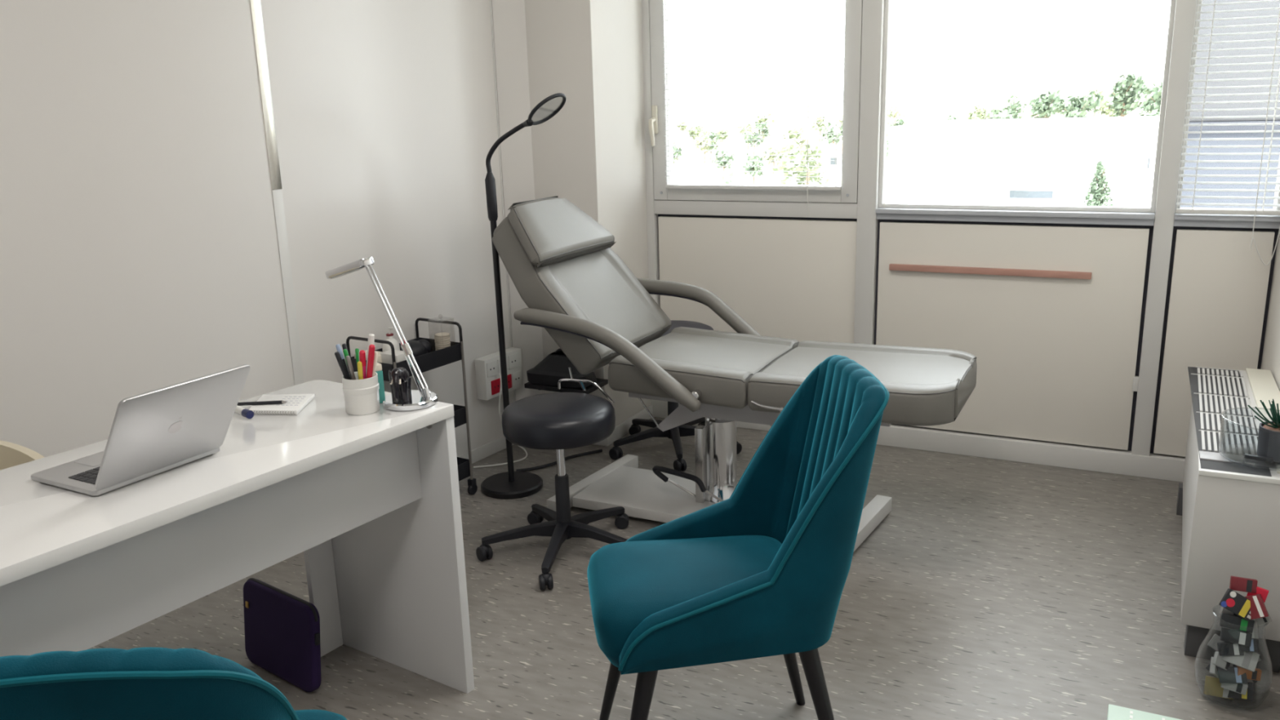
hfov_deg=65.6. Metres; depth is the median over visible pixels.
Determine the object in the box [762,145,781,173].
tree
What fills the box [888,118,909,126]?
tree
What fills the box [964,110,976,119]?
tree
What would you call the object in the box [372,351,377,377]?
pen
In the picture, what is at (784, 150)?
tree
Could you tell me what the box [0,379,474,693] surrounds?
desk
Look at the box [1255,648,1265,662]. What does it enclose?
battery pack
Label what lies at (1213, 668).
battery pack
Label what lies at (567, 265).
cushion
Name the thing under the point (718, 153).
tree
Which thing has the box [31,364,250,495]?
laptop
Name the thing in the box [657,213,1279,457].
wall
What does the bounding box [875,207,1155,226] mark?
window sill
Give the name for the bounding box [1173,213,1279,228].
trim
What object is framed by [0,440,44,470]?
tub chair
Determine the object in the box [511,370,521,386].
outlet
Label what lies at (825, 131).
tree
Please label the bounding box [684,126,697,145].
tree
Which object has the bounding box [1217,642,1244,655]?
battery pack
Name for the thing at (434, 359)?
tray
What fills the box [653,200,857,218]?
trim
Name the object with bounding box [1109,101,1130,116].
tree
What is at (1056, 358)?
wall panel
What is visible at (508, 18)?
wall
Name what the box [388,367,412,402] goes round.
elephant figurine
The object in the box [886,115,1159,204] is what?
white hall
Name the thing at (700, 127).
tree
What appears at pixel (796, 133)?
tree
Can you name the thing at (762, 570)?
upholstered chair
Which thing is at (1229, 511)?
heater
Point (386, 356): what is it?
pack
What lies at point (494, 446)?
baseboard
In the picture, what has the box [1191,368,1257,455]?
grille
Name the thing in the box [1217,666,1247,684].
battery pack
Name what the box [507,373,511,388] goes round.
outlet
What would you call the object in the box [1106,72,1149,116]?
tree
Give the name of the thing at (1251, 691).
battery pack
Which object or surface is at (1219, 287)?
wall panel
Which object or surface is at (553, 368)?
bag
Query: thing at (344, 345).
pen
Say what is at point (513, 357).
outlet
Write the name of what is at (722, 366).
seat cushion
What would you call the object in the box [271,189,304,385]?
trim
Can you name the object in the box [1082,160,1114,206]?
tree
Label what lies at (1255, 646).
battery pack
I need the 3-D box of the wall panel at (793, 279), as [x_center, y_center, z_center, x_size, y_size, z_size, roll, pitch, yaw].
[0.500,-0.197,4.359,0.900,0.843,0.026,5,16,26]
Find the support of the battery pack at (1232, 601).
in the vase
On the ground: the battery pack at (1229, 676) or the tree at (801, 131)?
the tree at (801, 131)
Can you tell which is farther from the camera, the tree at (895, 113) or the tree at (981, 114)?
the tree at (895, 113)
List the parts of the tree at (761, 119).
crown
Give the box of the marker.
[234,404,253,418]
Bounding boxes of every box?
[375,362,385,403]
[474,346,523,399]
[1106,704,1181,719]
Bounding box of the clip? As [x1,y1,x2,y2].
[1244,453,1272,462]
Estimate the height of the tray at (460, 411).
0.062 m
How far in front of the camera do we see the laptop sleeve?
2.54 m
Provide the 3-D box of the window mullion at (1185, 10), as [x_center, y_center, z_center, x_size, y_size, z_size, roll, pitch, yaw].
[1.891,-0.749,3.536,0.062,2.430,0.132,5,16,26]
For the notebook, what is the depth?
2.33 m
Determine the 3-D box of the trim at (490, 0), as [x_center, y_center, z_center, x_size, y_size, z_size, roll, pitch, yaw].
[-0.576,-0.934,4.041,0.003,2.565,0.008,5,16,26]
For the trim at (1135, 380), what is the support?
attached to the wall at (1151, 228)
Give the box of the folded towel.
[354,350,382,362]
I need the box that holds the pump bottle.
[382,327,399,351]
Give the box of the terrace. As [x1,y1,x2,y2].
[1021,200,1151,207]
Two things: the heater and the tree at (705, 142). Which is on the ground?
the tree at (705, 142)
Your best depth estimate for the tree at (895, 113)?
134.93 m
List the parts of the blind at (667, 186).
ladder cord, ladder cord, rail, pull cord, ladder cord, ladder cord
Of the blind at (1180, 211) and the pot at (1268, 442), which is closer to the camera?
the pot at (1268, 442)
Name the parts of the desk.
panel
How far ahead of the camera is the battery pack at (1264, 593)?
2.29 m
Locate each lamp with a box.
[324,257,437,411]
[480,93,566,499]
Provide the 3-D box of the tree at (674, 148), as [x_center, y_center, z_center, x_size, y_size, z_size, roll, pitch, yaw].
[3.624,-21.423,106.626,2.118,3.912,2.594,5,16,26]
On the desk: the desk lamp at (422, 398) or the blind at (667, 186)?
the desk lamp at (422, 398)
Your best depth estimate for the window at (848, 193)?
4.20 m
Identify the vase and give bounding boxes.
[1194,604,1272,710]
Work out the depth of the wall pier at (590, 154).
4.06 m
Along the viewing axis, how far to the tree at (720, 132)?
135.99 m
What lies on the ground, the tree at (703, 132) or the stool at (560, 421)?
the tree at (703, 132)
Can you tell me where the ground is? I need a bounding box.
[671,66,1164,202]
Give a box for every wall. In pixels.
[0,0,514,457]
[491,0,545,400]
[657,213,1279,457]
[1260,156,1279,391]
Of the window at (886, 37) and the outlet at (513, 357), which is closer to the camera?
the window at (886, 37)
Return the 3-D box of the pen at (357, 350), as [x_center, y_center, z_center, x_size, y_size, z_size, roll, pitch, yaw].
[-0.646,0.041,2.289,0.009,0.135,0.031,-6,15,-18]
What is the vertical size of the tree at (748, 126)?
3.913 m
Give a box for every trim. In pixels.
[249,0,282,190]
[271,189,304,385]
[489,0,515,401]
[641,0,659,306]
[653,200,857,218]
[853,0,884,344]
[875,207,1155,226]
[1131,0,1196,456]
[1132,376,1138,391]
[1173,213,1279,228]
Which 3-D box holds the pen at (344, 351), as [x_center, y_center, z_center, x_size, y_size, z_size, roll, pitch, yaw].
[-0.657,0.043,2.271,0.033,0.140,0.010,0,14,6]
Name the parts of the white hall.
pane, pane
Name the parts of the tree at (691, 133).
crown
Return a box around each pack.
[379,349,409,364]
[1203,675,1233,699]
[1205,662,1216,677]
[1207,634,1223,651]
[1209,657,1218,677]
[1212,651,1233,670]
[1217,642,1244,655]
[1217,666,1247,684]
[1218,588,1250,621]
[1218,606,1238,616]
[1219,613,1254,633]
[1219,626,1252,646]
[1220,683,1248,695]
[1222,651,1259,671]
[1227,681,1255,701]
[1229,575,1257,593]
[1236,666,1262,680]
[1240,638,1259,652]
[1244,593,1269,619]
[1246,586,1269,602]
[1246,620,1259,639]
[1247,679,1257,683]
[1254,610,1271,625]
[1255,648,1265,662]
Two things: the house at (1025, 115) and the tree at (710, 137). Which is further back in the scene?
the tree at (710, 137)
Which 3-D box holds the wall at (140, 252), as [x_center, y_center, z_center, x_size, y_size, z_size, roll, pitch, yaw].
[-1.944,-0.357,2.021,0.120,2.620,5.020,7,17,31]
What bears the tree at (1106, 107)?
on the ground
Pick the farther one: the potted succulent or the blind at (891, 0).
the blind at (891, 0)
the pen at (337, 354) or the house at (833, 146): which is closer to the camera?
the pen at (337, 354)
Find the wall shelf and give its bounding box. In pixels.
[524,377,608,394]
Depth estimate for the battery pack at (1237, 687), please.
2.33 m
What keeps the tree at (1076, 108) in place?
on the ground
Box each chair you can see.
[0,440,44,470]
[0,647,346,719]
[491,195,977,552]
[586,355,888,719]
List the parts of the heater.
trim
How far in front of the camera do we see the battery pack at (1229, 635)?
2.32 m
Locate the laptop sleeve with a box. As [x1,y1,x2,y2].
[243,577,320,692]
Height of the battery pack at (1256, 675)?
0.031 m
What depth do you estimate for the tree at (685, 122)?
146.25 m
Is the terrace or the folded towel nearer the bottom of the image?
the folded towel
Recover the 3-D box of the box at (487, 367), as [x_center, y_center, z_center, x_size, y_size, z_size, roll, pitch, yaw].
[-0.588,0.056,4.169,0.060,0.170,0.240,7,17,31]
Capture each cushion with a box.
[491,216,671,374]
[608,326,798,408]
[747,340,977,426]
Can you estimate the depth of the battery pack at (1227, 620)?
2.31 m
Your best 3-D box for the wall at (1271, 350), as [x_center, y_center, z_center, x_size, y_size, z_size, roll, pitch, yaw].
[1.043,-0.176,0.976,0.120,2.620,5.900,5,16,26]
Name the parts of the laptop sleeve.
zip pull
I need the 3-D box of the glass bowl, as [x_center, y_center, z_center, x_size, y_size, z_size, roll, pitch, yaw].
[1.547,0.195,2.458,0.199,0.105,0.199,5,16,26]
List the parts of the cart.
handle, handle, post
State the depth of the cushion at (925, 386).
3.06 m
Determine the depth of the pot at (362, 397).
2.25 m
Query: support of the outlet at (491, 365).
attached to the box at (487, 367)
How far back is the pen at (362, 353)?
2.23 m
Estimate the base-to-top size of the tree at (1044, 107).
5.880 m
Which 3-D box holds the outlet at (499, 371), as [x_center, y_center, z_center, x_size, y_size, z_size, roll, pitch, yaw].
[-0.572,0.021,4.137,0.004,0.060,0.060,7,17,31]
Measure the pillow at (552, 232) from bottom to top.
0.206 m
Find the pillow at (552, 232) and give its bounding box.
[506,195,616,268]
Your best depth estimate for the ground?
167.10 m
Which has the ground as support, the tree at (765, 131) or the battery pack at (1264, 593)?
the tree at (765, 131)
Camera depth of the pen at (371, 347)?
2.24 m
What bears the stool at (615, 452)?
on the floor
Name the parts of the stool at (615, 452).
arm, arm, arm, seat, arm, arm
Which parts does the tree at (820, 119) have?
crown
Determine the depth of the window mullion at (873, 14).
3.96 m
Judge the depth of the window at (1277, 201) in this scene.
3.45 m
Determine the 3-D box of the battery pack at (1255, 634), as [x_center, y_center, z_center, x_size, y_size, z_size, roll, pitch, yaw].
[1.419,0.628,2.317,0.051,0.050,0.020,11,19,41]
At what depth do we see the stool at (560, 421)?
3.13 m
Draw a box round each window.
[648,0,862,203]
[878,0,1176,213]
[1174,0,1279,213]
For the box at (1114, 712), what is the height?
0.046 m
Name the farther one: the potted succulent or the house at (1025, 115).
the house at (1025, 115)
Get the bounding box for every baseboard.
[457,435,513,463]
[651,399,1185,482]
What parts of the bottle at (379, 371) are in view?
lid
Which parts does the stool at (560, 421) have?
arm, arm, arm, seat, arm, arm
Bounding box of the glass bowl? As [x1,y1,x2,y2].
[1218,406,1279,461]
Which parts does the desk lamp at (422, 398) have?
arm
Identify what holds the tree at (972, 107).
on the ground
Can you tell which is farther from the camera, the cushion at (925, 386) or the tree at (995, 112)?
the tree at (995, 112)
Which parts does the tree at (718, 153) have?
crown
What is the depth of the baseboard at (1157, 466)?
3.94 m
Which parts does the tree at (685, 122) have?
crown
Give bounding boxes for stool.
[475,391,628,590]
[608,320,742,471]
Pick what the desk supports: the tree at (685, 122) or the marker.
the marker
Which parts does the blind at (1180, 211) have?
ladder cord, ladder cord, ladder cord, ladder cord, rail, pull cord, ladder cord, ladder cord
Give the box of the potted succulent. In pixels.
[1248,399,1279,462]
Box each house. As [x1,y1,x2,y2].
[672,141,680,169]
[755,138,815,164]
[822,144,842,172]
[1022,111,1063,118]
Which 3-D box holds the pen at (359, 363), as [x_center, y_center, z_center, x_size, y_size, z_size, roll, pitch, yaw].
[-0.632,0.059,2.252,0.011,0.118,0.032,-6,15,-17]
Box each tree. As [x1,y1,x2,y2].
[672,142,683,163]
[674,120,689,138]
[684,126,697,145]
[690,124,703,137]
[692,135,714,163]
[695,128,716,152]
[704,131,719,159]
[711,148,735,180]
[715,128,729,145]
[737,122,756,150]
[741,130,764,155]
[741,152,765,184]
[750,121,771,139]
[751,112,774,137]
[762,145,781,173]
[772,137,830,184]
[782,128,801,138]
[784,126,804,138]
[808,115,826,142]
[820,122,842,143]
[837,117,842,130]
[838,124,842,138]
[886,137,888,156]
[887,105,905,124]
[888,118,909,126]
[946,114,964,120]
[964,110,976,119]
[968,102,984,115]
[973,108,992,119]
[985,106,1021,119]
[999,108,1023,119]
[1004,94,1028,114]
[1027,89,1065,118]
[1052,90,1104,117]
[1062,93,1078,103]
[1082,86,1106,116]
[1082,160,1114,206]
[1097,100,1115,116]
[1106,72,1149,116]
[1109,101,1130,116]
[1137,80,1162,116]
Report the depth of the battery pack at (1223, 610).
2.33 m
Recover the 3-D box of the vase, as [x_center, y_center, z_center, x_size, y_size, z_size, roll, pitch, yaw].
[1.409,0.704,2.353,0.160,0.220,0.160,5,16,26]
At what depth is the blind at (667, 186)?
4.09 m
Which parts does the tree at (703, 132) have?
crown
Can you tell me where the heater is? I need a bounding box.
[1176,366,1279,672]
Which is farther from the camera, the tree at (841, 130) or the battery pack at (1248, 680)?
the tree at (841, 130)
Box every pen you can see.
[334,351,350,379]
[335,343,351,379]
[342,343,349,355]
[342,349,351,379]
[346,355,355,379]
[355,348,359,374]
[357,361,363,379]
[359,350,366,378]
[365,333,374,377]
[366,344,375,378]
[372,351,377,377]
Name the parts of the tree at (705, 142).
crown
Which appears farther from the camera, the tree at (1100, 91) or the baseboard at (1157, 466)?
the tree at (1100, 91)
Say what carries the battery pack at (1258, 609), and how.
in the vase
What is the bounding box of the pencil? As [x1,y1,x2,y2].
[237,400,287,405]
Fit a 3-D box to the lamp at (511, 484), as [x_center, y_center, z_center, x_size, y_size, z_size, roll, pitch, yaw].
[-0.436,-0.209,3.622,0.413,1.467,0.238,5,16,26]
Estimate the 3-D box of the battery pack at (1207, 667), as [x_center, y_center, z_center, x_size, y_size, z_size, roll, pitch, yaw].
[1.401,0.750,2.394,0.027,0.055,0.063,-11,17,-32]
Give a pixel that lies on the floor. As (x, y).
(988, 588)
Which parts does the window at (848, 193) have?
handle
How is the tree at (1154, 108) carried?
on the ground
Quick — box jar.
[434,317,450,351]
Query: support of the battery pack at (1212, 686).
in the vase
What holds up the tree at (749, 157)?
on the ground
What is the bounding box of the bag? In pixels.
[526,348,596,388]
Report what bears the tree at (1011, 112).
on the ground
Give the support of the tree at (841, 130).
on the ground
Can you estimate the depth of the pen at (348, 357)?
2.25 m
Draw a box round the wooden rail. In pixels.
[888,263,1091,279]
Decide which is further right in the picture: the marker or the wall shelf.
the wall shelf
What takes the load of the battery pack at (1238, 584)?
in the vase
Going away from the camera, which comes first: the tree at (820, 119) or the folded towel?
the folded towel
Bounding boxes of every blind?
[662,0,845,216]
[884,0,891,207]
[1175,0,1279,265]
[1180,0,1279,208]
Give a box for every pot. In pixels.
[342,371,380,415]
[1257,421,1279,462]
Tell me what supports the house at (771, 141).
on the ground
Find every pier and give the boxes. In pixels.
[524,0,651,426]
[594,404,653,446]
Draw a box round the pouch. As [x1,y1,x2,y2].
[399,339,431,358]
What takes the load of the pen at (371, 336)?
in the pot at (362, 397)
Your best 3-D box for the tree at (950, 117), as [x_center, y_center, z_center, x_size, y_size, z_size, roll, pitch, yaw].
[35.027,-25.483,111.010,2.677,3.873,2.806,5,16,26]
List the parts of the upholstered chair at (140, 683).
seat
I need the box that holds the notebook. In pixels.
[248,393,315,414]
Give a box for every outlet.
[486,360,497,377]
[490,377,500,395]
[497,356,507,373]
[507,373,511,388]
[508,352,518,369]
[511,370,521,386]
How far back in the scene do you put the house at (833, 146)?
100.67 m
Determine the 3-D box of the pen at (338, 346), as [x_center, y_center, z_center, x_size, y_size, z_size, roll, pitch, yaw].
[-0.670,0.037,2.274,0.040,0.151,0.010,1,14,9]
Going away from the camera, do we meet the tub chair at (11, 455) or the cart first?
the tub chair at (11, 455)
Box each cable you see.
[473,373,527,467]
[515,448,602,471]
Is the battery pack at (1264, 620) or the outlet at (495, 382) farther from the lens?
the outlet at (495, 382)
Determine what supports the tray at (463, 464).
on the cart
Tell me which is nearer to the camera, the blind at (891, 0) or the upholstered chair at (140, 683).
the upholstered chair at (140, 683)
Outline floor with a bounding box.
[87,417,1279,719]
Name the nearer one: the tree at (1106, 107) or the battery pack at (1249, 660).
the battery pack at (1249, 660)
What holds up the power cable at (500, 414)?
on the floor
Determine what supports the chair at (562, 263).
on the floor
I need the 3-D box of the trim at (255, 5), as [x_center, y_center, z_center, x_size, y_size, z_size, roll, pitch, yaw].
[-1.176,-1.236,2.987,0.004,1.430,0.038,7,17,31]
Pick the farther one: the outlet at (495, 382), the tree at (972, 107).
the tree at (972, 107)
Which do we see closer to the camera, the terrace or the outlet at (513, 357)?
the outlet at (513, 357)
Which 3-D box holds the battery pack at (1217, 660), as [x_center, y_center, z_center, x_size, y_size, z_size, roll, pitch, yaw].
[1.377,0.713,2.343,0.057,0.051,0.021,-2,14,-3]
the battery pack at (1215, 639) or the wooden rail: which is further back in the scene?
the wooden rail
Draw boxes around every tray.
[350,337,462,381]
[453,404,466,427]
[457,457,470,480]
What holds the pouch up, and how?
in the cart
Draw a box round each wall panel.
[657,216,857,343]
[875,222,1149,449]
[1153,229,1275,456]
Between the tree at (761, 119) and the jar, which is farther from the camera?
the tree at (761, 119)
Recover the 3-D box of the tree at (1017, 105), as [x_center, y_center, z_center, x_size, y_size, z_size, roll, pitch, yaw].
[46.934,-30.977,123.912,3.100,4.180,3.158,5,16,26]
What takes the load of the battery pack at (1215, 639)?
in the vase
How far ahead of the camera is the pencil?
2.33 m
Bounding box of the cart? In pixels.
[346,317,477,494]
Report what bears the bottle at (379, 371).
on the desk
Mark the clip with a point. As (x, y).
(1246, 455)
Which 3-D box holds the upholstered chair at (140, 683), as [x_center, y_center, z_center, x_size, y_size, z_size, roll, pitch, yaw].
[-0.613,0.665,1.362,0.417,0.896,0.585,-3,14,-6]
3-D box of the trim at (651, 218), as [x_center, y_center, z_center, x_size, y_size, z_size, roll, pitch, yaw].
[0.066,-0.925,4.431,0.040,2.430,0.132,5,16,26]
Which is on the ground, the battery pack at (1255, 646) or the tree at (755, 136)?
the tree at (755, 136)
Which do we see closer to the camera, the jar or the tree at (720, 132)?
the jar
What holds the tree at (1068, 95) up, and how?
on the ground

